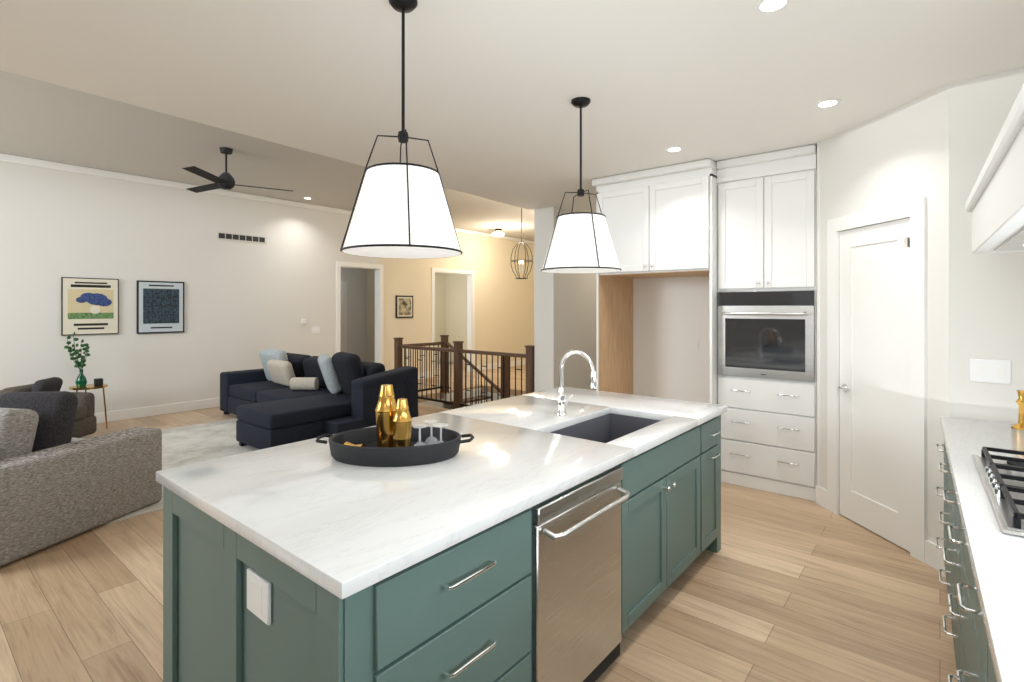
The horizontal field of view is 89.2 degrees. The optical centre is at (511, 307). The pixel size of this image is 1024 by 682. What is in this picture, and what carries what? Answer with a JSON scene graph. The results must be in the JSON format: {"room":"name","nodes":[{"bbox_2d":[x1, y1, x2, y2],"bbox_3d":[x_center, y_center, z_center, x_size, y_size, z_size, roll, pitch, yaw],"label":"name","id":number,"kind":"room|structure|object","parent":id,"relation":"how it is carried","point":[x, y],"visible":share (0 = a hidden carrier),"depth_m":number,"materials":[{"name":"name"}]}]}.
{"room":"kitchen","nodes":[
{"label":"kitchen","id":0,"kind":"room"},
{"bbox_2d":[0,153,533,412],"bbox_3d":[-4.368,-0.150,8.461,0.175,3.400,16.100,0,0,40],"label":"wall","id":1,"kind":"structure","parent":0,"point":[245,303],"depth_m":7.81,"materials":[{"name":"white paint"}]},
{"bbox_2d":[61,277,118,335],"bbox_3d":[-5.582,-0.015,6.882,0.030,0.750,0.600,0,0,40],"label":"picture","id":2,"kind":"object","parent":1,"relation":"attached to","point":[89,306],"visible":1,"depth_m":6.86,"materials":[{"name":"beige paper"}]},
{"bbox_2d":[137,280,183,333],"bbox_3d":[-5.070,-0.005,7.504,0.028,0.750,0.590,0,0,40],"label":"picture","id":3,"kind":"object","parent":1,"relation":"attached to","point":[160,306],"visible":1,"depth_m":7.49,"materials":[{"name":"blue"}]},
{"bbox_2d":[217,231,266,243],"bbox_3d":[-4.351,-1.125,8.388,0.012,0.120,0.770,0,0,40],"label":"air vent","id":4,"kind":"object","parent":1,"relation":"in","point":[240,237],"visible":1,"depth_m":8.37,"materials":[{"name":"white metal"}]},
{"bbox_2d":[301,319,306,323],"bbox_3d":[-3.684,0.250,9.192,0.019,0.080,0.100,0,0,39],"label":"switch","id":5,"kind":"object","parent":1,"relation":"attached to","point":[303,321],"depth_m":9.18,"materials":[{"name":"white plastic"}]},
{"bbox_2d":[94,261,525,422],"bbox_3d":[-4.374,0.333,8.466,0.160,2.435,15.500,0,0,40],"label":"trim","id":6,"kind":"structure","parent":1,"relation":"attached to","point":[125,414],"depth_m":10.44,"materials":[{"name":"white wood"}]},
{"bbox_2d":[312,327,319,333],"bbox_3d":[-3.542,0.410,9.374,0.007,0.120,0.160,0,0,39],"label":"switch","id":7,"kind":"object","parent":1,"relation":"attached to","point":[315,330],"depth_m":9.36,"materials":[{"name":"white plastic"}]},
{"bbox_2d":[396,295,412,317],"bbox_3d":[-2.259,-0.015,10.915,0.026,0.470,0.450,0,0,40],"label":"picture","id":8,"kind":"object","parent":1,"relation":"attached to","point":[404,306],"visible":0.98,"depth_m":10.90,"materials":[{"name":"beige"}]},
{"bbox_2d":[0,70,533,240],"bbox_3d":[-0.672,-1.910,5.414,9.875,0.120,16.100,0,0,40],"label":"ceiling","id":9,"kind":"structure","parent":0,"point":[42,120],"depth_m":6.20,"materials":[{"name":"grey paint"}]},
{"bbox_2d":[182,147,292,192],"bbox_3d":[-3.379,-1.615,6.159,1.230,0.469,1.288,0,0,40],"label":"ceiling fan","id":10,"kind":"object","parent":9,"relation":"hanging from","point":[225,180],"visible":1,"depth_m":6.00,"materials":[{"name":"black metal"}]},
{"bbox_2d":[492,228,504,236],"bbox_3d":[-0.321,-1.754,12.188,0.300,0.190,0.300,0,0,40],"label":"ceiling light","id":11,"kind":"object","parent":9,"relation":"attached to","point":[498,232],"depth_m":12.10,"materials":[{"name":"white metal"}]},
{"bbox_2d":[511,208,532,278],"bbox_3d":[0.149,-1.147,8.042,0.340,1.403,0.345,0,0,40],"label":"pendant lantern","id":12,"kind":"object","parent":9,"relation":"hanging from","point":[522,261],"visible":0.9,"depth_m":8.04,"materials":[{"name":"black metal"}]},
{"bbox_2d":[341,267,366,361],"bbox_3d":[-3.847,0.125,11.031,0.170,2.850,2.430,0,0,39],"label":"wall","id":13,"kind":"structure","parent":0,"point":[353,310],"depth_m":11.37,"materials":[{"name":"white paint"}]},
{"bbox_2d":[367,269,374,361],"bbox_3d":[-3.168,0.125,11.658,2.040,2.850,0.100,0,0,39],"label":"wall","id":14,"kind":"structure","parent":0,"point":[370,272],"depth_m":11.58,"materials":[{"name":"beige paint"}]},
{"bbox_2d":[418,398,452,409],"bbox_3d":[-1.285,2.960,9.541,0.020,2.580,2.070,0,0,39],"label":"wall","id":15,"kind":"structure","parent":0,"point":[431,403],"depth_m":9.44,"materials":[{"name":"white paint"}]},
{"bbox_2d":[435,273,446,362],"bbox_3d":[-2.941,0.125,13.608,0.150,2.850,3.400,0,0,39],"label":"wall","id":16,"kind":"structure","parent":0,"point":[440,278],"depth_m":14.68,"materials":[{"name":"beige paint"}]},
{"bbox_2d":[447,274,466,363],"bbox_3d":[-1.069,0.125,14.204,2.040,2.850,0.100,0,0,39],"label":"wall","id":17,"kind":"structure","parent":0,"point":[451,305],"depth_m":14.54,"materials":[{"name":"beige paint"}]},
{"bbox_2d":[0,362,956,681],"bbox_3d":[-1.482,2.950,6.082,11.975,2.800,16.100,0,0,40],"label":"floor","id":18,"kind":"structure","parent":0,"point":[780,588],"depth_m":2.69,"materials":[{"name":"brown wood"}]},
{"bbox_2d":[64,332,107,428],"bbox_3d":[-5.367,0.926,6.545,0.389,1.250,0.428,0,0,40],"label":"side table","id":19,"kind":"object","parent":18,"relation":"on","point":[81,382],"visible":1,"depth_m":6.50,"materials":[{"name":"brown wood"}]},
{"bbox_2d":[103,418,259,524],"bbox_3d":[-3.129,1.545,5.755,2.950,0.010,2.900,0,0,40],"label":"rug","id":20,"kind":"object","parent":18,"relation":"on","point":[187,445],"visible":0.29,"depth_m":5.75,"materials":[{"name":"beige carpet"}]},
{"bbox_2d":[0,377,96,437],"bbox_3d":[-5.353,1.178,5.842,0.819,0.723,0.828,0,0,2],"label":"chair","id":21,"kind":"object","parent":20,"relation":"on","point":[85,423],"visible":0.35,"depth_m":6.00,"materials":[{"name":"black fabric"}]},
{"bbox_2d":[0,391,161,566],"bbox_3d":[-4.046,1.071,3.815,2.350,0.934,1.220,0,0,12],"label":"sofa","id":22,"kind":"object","parent":20,"relation":"on","point":[59,483],"visible":1,"depth_m":3.51,"materials":[{"name":"fabric"}]},
{"bbox_2d":[220,349,417,448],"bbox_3d":[-2.865,1.047,6.727,3.020,0.982,1.737,0,0,40],"label":"sofa","id":23,"kind":"object","parent":20,"relation":"on","point":[282,397],"visible":0.92,"depth_m":6.21,"materials":[{"name":"black fabric"}]},
{"bbox_2d":[163,410,726,681],"bbox_3d":[0.043,1.110,2.633,1.296,0.880,2.754,0,0,40],"label":"kitchen island","id":24,"kind":"object","parent":18,"relation":"on","point":[560,533],"depth_m":1.75,"materials":[{"name":"teal wood"}]},
{"bbox_2d":[156,390,726,601],"bbox_3d":[0.006,0.650,2.668,1.275,0.040,2.788,0,0,40],"label":"island countertop","id":25,"kind":"structure","parent":24,"relation":"on","point":[338,526],"depth_m":1.86,"materials":[{"name":"white stone"}]},
{"bbox_2d":[316,384,473,466],"bbox_3d":[-0.498,0.482,2.225,0.562,0.295,0.494,0,0,40],"label":"tray","id":26,"kind":"object","parent":25,"relation":"on","point":[394,437],"visible":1,"depth_m":2.17,"materials":[{"name":"black metal"}]},
{"bbox_2d":[552,350,596,417],"bbox_3d":[0.427,0.436,3.053,0.272,0.388,0.251,0,0,40],"label":"faucet","id":27,"kind":"object","parent":25,"relation":"on","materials":[{"name":"silver metal"}]},
{"bbox_2d":[552,410,659,441],"bbox_3d":[0.528,0.780,2.850,0.440,0.244,0.820,0,0,40],"label":"sink","id":28,"kind":"object","parent":25,"relation":"in","point":[602,427],"depth_m":3.17,"materials":[{"name":"black metal"}]},
{"bbox_2d":[393,337,533,408],"bbox_3d":[-0.827,1.028,7.809,2.910,1.045,0.120,0,0,39],"label":"stair railing","id":29,"kind":"object","parent":18,"relation":"on","point":[457,349],"depth_m":8.03,"materials":[{"name":"brown wood"}]},
{"bbox_2d":[444,388,490,406],"bbox_3d":[0.158,2.635,9.039,2.805,2.090,1.010,0,0,40],"label":"stairs","id":30,"kind":"structure","parent":18,"relation":"on","point":[468,397],"depth_m":9.92,"materials":[{"name":"brown wood"}]},
{"bbox_2d":[592,158,717,403],"bbox_3d":[1.522,0.126,5.192,1.185,2.848,0.835,0,0,40],"label":"tall cabinet","id":31,"kind":"object","parent":18,"relation":"on","point":[657,315],"visible":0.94,"depth_m":5.26,"materials":[{"name":"white wood"}]},
{"bbox_2d":[716,144,816,501],"bbox_3d":[2.309,0.126,4.603,0.772,2.848,0.743,0,0,40],"label":"tall cabinet","id":32,"kind":"object","parent":18,"relation":"on","point":[767,299],"visible":0.94,"depth_m":4.35,"materials":[{"name":"white wood"}]},
{"bbox_2d":[935,390,1023,681],"bbox_3d":[0.727,0.990,0.257,0.655,1.121,6.500,0,0,38],"label":"kitchen counter","id":33,"kind":"object","parent":18,"relation":"on","point":[983,513],"depth_m":1.62,"materials":[{"name":"grey"}]},
{"bbox_2d":[482,391,513,400],"bbox_3d":[0.504,2.960,9.447,2.900,2.580,0.020,0,0,39],"label":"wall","id":34,"kind":"structure","parent":0,"point":[488,393],"depth_m":10.13,"materials":[{"name":"white paint"}]},
{"bbox_2d":[0,0,1023,212],"bbox_3d":[1.132,-1.570,3.927,5.200,0.540,16.100,0,0,40],"label":"ceiling","id":35,"kind":"structure","parent":0,"point":[493,88],"depth_m":2.83,"materials":[{"name":"white paint"}]},
{"bbox_2d":[340,0,462,258],"bbox_3d":[-0.460,-0.764,2.193,0.502,1.070,0.502,0,0,40],"label":"pendant light","id":36,"kind":"object","parent":35,"relation":"hanging from","point":[402,211],"visible":1,"depth_m":2.04,"materials":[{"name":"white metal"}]},
{"bbox_2d":[541,97,621,273],"bbox_3d":[0.432,-0.764,3.260,0.502,1.070,0.502,0,0,40],"label":"pendant light","id":37,"kind":"object","parent":35,"relation":"hanging from","point":[581,242],"visible":1,"depth_m":3.10,"materials":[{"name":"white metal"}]},
{"bbox_2d":[665,146,683,151],"bbox_3d":[1.331,-1.296,4.255,0.148,0.006,0.148,0,0,13],"label":"recessed light","id":38,"kind":"object","parent":35,"relation":"in","point":[675,148],"depth_m":4.25,"materials":[{"name":"white plastic"}]},
{"bbox_2d":[754,0,792,13],"bbox_3d":[1.115,-1.296,2.217,0.148,0.006,0.148,0,0,31],"label":"recessed light","id":39,"kind":"object","parent":35,"relation":"in","point":[766,6],"depth_m":2.23,"materials":[{"name":"white plastic"}]},
{"bbox_2d":[814,98,841,107],"bbox_3d":[2.005,-1.296,3.297,0.148,0.006,0.148,0,0,13],"label":"recessed light","id":40,"kind":"object","parent":35,"relation":"in","point":[830,102],"depth_m":3.29,"materials":[{"name":"white plastic"}]},
{"bbox_2d":[534,207,595,391],"bbox_3d":[2.318,1.200,9.092,0.310,6.100,6.020,0,0,39],"label":"wall","id":41,"kind":"structure","parent":0,"point":[564,313],"depth_m":6.86,"materials":[{"name":"white paint"}]},
{"bbox_2d":[816,67,1023,574],"bbox_3d":[2.985,0.125,3.578,1.575,2.850,1.480,0,0,40],"label":"wall","id":42,"kind":"structure","parent":0,"point":[920,305],"depth_m":3.28,"materials":[{"name":"white paint"}]},
{"bbox_2d":[970,359,1010,383],"bbox_3d":[2.662,0.355,2.891,0.170,0.130,0.012,0,0,40],"label":"switch plate","id":43,"kind":"object","parent":42,"relation":"attached to","point":[990,371],"visible":1,"depth_m":2.89,"materials":[{"name":"white plastic"}]},
{"bbox_3d":[0.632,0.125,-0.524,0.140,2.850,8.250,0,0,38],"label":"wall","id":44,"kind":"structure","parent":0,"visible":0},
{"bbox_2d":[965,83,1023,253],"bbox_3d":[1.855,-0.767,1.628,0.558,1.058,1.690,0,0,38],"label":"range hood","id":45,"kind":"object","parent":44,"relation":"attached to","point":[994,204],"visible":1,"depth_m":1.62,"materials":[{"name":"white"}]}
]}

